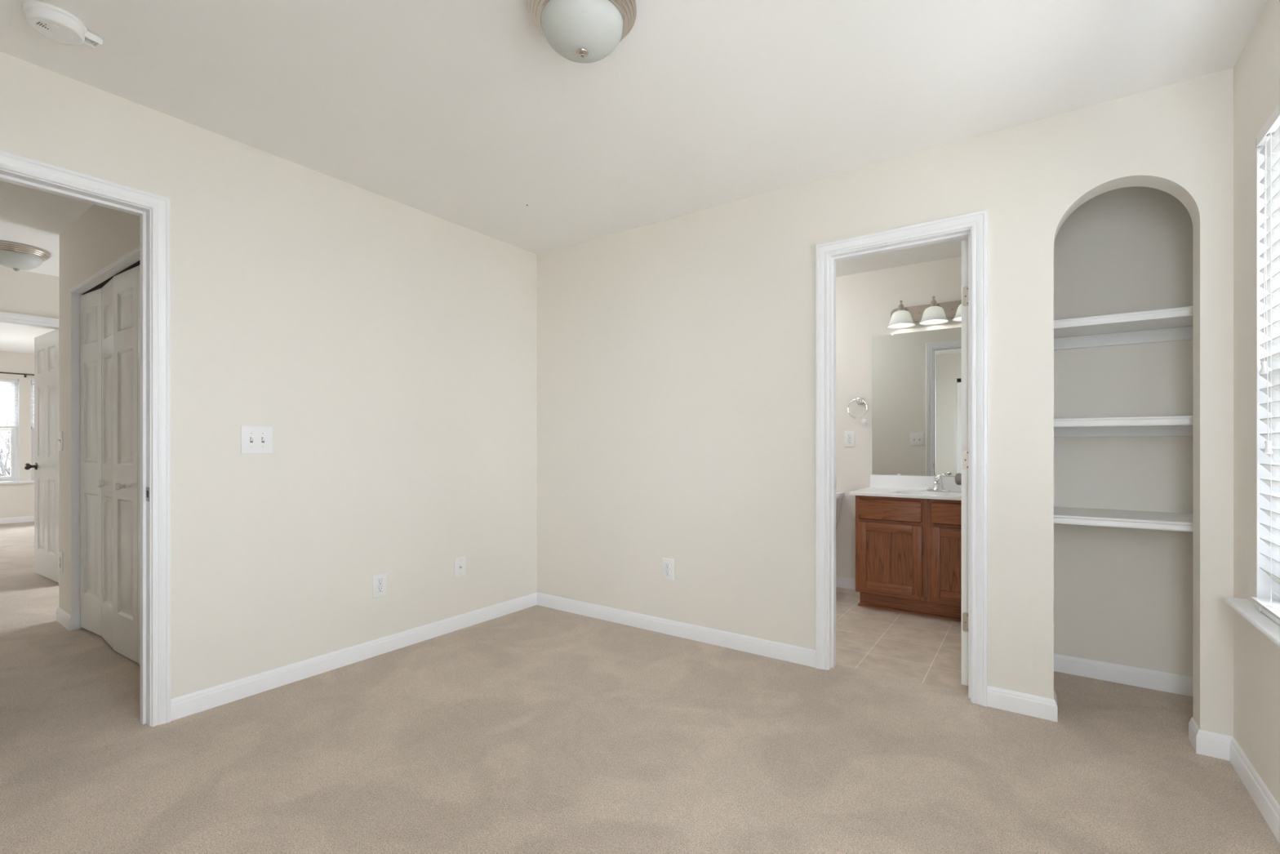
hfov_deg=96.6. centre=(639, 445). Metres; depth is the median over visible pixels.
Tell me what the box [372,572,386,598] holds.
power outlet
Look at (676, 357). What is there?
wall
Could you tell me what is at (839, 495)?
toilet
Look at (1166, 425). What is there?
niche shelf
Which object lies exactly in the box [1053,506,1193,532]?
niche shelf
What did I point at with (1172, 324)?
niche shelf
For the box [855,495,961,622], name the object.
vanity cabinet
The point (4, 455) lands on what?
bare tree
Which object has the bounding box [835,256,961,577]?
wall
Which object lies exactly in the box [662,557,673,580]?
power outlet
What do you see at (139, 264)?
closet door
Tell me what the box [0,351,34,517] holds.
wall
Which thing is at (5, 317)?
door frame
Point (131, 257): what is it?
trim
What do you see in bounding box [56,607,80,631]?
baseboard
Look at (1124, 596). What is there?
wall
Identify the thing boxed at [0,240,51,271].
ceiling light
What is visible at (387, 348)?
wall
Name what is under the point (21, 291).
wall
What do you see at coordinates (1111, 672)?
baseboard
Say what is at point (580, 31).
ceiling light
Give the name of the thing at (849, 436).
power outlet
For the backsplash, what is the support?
attached to the wall at (865, 302)
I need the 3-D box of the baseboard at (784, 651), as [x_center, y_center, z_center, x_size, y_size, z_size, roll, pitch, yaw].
[0.083,1.073,3.410,1.948,0.094,0.012,0,0,35]
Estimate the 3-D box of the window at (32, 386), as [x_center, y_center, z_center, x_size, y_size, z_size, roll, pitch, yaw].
[-8.650,-0.214,8.685,0.142,1.472,0.891,0,0,35]
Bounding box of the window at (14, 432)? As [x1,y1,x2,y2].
[0,377,19,481]
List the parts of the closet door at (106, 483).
knob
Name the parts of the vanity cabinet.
door rail, door rail, rail, rail, rail, door, drawer, shoe moulding, drawer, rail, rail, rail, door, door rail, door rail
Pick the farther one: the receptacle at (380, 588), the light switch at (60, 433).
the light switch at (60, 433)
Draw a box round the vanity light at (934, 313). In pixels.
[886,296,961,328]
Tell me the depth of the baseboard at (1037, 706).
2.36 m
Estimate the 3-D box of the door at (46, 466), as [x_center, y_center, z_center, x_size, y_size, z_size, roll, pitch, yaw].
[-4.932,0.084,4.742,0.712,2.025,0.179,0,0,35]
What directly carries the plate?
attached to the wall at (387, 348)
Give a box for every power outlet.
[58,551,62,573]
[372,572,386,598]
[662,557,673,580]
[844,431,854,446]
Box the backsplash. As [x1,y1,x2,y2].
[870,474,961,490]
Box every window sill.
[0,480,34,484]
[1223,596,1279,648]
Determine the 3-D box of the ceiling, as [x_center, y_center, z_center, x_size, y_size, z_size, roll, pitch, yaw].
[-3.869,-1.380,4.515,12.980,0.100,6.550,0,0,35]
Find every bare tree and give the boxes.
[0,405,10,476]
[0,422,10,476]
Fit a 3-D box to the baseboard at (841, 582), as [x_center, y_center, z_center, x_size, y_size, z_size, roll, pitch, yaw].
[1.299,1.081,4.682,1.150,0.094,0.012,0,0,35]
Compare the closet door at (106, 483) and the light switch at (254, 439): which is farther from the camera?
the closet door at (106, 483)
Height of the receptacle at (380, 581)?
0.028 m
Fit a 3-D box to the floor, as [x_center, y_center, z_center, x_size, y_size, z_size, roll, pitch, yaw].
[-3.832,1.150,4.489,12.870,0.080,6.350,0,0,35]
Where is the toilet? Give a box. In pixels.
[835,491,844,528]
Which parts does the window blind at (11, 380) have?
rail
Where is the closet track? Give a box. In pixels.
[83,260,139,294]
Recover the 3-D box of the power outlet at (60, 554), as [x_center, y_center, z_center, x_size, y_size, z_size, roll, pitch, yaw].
[-3.627,0.732,3.571,0.079,0.124,0.009,0,0,35]
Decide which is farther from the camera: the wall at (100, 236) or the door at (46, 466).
the door at (46, 466)
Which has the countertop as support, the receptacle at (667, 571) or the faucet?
the faucet
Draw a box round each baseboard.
[0,515,34,524]
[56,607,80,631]
[170,591,537,720]
[537,592,815,667]
[835,575,855,589]
[986,685,1057,721]
[1053,653,1193,696]
[1188,716,1279,844]
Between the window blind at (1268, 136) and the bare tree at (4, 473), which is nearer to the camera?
the window blind at (1268, 136)
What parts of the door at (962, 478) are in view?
knob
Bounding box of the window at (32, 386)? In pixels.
[30,379,34,479]
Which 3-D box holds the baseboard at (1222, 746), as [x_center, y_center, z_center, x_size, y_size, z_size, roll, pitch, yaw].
[1.187,1.073,0.805,0.097,0.094,3.241,0,0,35]
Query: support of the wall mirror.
attached to the wall at (865, 302)
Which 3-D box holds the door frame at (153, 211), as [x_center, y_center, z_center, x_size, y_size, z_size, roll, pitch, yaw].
[-2.200,0.061,1.972,0.152,2.107,0.886,0,0,35]
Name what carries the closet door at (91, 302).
hanging from the closet track
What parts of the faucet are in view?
spout, plate, handle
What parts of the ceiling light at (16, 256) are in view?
lamp shade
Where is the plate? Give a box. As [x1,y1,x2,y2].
[454,555,465,577]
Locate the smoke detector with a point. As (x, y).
(55, 24)
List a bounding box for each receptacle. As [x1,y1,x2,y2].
[377,578,383,584]
[377,586,383,592]
[665,563,670,568]
[665,569,670,575]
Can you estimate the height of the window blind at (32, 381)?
0.700 m
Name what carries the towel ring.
attached to the wall at (865, 302)
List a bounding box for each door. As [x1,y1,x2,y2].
[24,329,58,582]
[80,288,101,635]
[97,277,113,648]
[113,266,137,662]
[137,264,139,664]
[955,240,968,685]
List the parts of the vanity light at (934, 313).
arm, lamp shade, plate, lamp shade, arm, lamp shade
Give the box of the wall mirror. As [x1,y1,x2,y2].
[871,327,961,475]
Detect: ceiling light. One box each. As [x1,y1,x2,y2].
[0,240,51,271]
[527,0,636,63]
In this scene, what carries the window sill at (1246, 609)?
attached to the wall at (1256, 70)
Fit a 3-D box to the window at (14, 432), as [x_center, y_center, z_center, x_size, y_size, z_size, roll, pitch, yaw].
[-9.224,-0.214,7.866,0.142,1.472,0.891,0,0,35]
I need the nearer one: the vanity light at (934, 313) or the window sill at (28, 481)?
the vanity light at (934, 313)
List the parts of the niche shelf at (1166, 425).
moulding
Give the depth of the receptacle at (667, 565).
3.35 m
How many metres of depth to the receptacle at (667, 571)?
3.35 m
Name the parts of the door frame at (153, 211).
strike plate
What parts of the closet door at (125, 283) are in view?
knob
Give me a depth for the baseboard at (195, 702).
2.81 m
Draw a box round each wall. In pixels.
[0,51,537,698]
[0,266,59,319]
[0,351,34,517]
[59,204,139,615]
[537,67,1233,736]
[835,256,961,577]
[1053,186,1193,676]
[1233,0,1279,805]
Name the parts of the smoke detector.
battery drawer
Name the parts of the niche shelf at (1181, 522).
moulding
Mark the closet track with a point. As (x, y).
(101, 285)
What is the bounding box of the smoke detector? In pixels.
[22,1,102,48]
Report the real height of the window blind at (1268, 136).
1.470 m
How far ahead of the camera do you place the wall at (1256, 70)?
1.86 m
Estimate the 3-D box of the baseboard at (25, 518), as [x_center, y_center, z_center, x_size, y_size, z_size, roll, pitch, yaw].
[-9.360,1.073,7.542,0.012,0.094,4.800,0,0,35]
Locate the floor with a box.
[0,521,1279,853]
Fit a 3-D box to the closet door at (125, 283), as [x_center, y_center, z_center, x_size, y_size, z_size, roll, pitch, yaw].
[-2.683,0.097,2.964,0.343,2.002,0.070,0,0,32]
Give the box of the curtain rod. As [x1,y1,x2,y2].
[0,371,34,377]
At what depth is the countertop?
4.05 m
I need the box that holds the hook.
[861,418,866,426]
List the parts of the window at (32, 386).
sash, sash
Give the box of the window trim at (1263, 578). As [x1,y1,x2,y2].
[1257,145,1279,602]
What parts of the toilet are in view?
tank, tank lid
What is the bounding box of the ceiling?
[0,0,1267,354]
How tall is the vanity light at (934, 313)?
0.186 m
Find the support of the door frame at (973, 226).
attached to the wall at (676, 357)
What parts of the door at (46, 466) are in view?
knob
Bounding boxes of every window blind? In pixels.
[0,378,17,428]
[31,380,34,428]
[1250,102,1279,625]
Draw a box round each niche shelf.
[1053,306,1193,350]
[1053,415,1193,436]
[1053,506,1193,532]
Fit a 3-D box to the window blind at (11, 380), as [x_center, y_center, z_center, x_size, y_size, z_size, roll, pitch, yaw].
[-9.193,-0.592,7.845,0.050,0.700,0.867,0,0,35]
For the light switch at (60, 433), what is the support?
attached to the wall at (100, 236)
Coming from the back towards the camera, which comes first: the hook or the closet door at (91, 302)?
the hook
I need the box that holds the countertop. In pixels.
[848,474,961,500]
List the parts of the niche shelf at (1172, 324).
moulding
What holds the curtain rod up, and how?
attached to the wall at (15, 500)
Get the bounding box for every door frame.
[0,150,170,726]
[0,311,59,584]
[815,209,987,706]
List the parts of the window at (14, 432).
sash, sash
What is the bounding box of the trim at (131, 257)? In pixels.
[69,245,139,627]
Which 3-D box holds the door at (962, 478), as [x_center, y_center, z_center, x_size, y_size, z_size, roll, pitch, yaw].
[1.651,0.079,2.835,0.202,2.022,0.606,0,0,35]
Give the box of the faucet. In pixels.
[925,473,951,491]
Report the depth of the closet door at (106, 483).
3.17 m
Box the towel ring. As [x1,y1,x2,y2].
[847,397,867,418]
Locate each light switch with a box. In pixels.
[57,431,62,450]
[240,425,272,453]
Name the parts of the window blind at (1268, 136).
lift cord, rail, lift cord, ladder cord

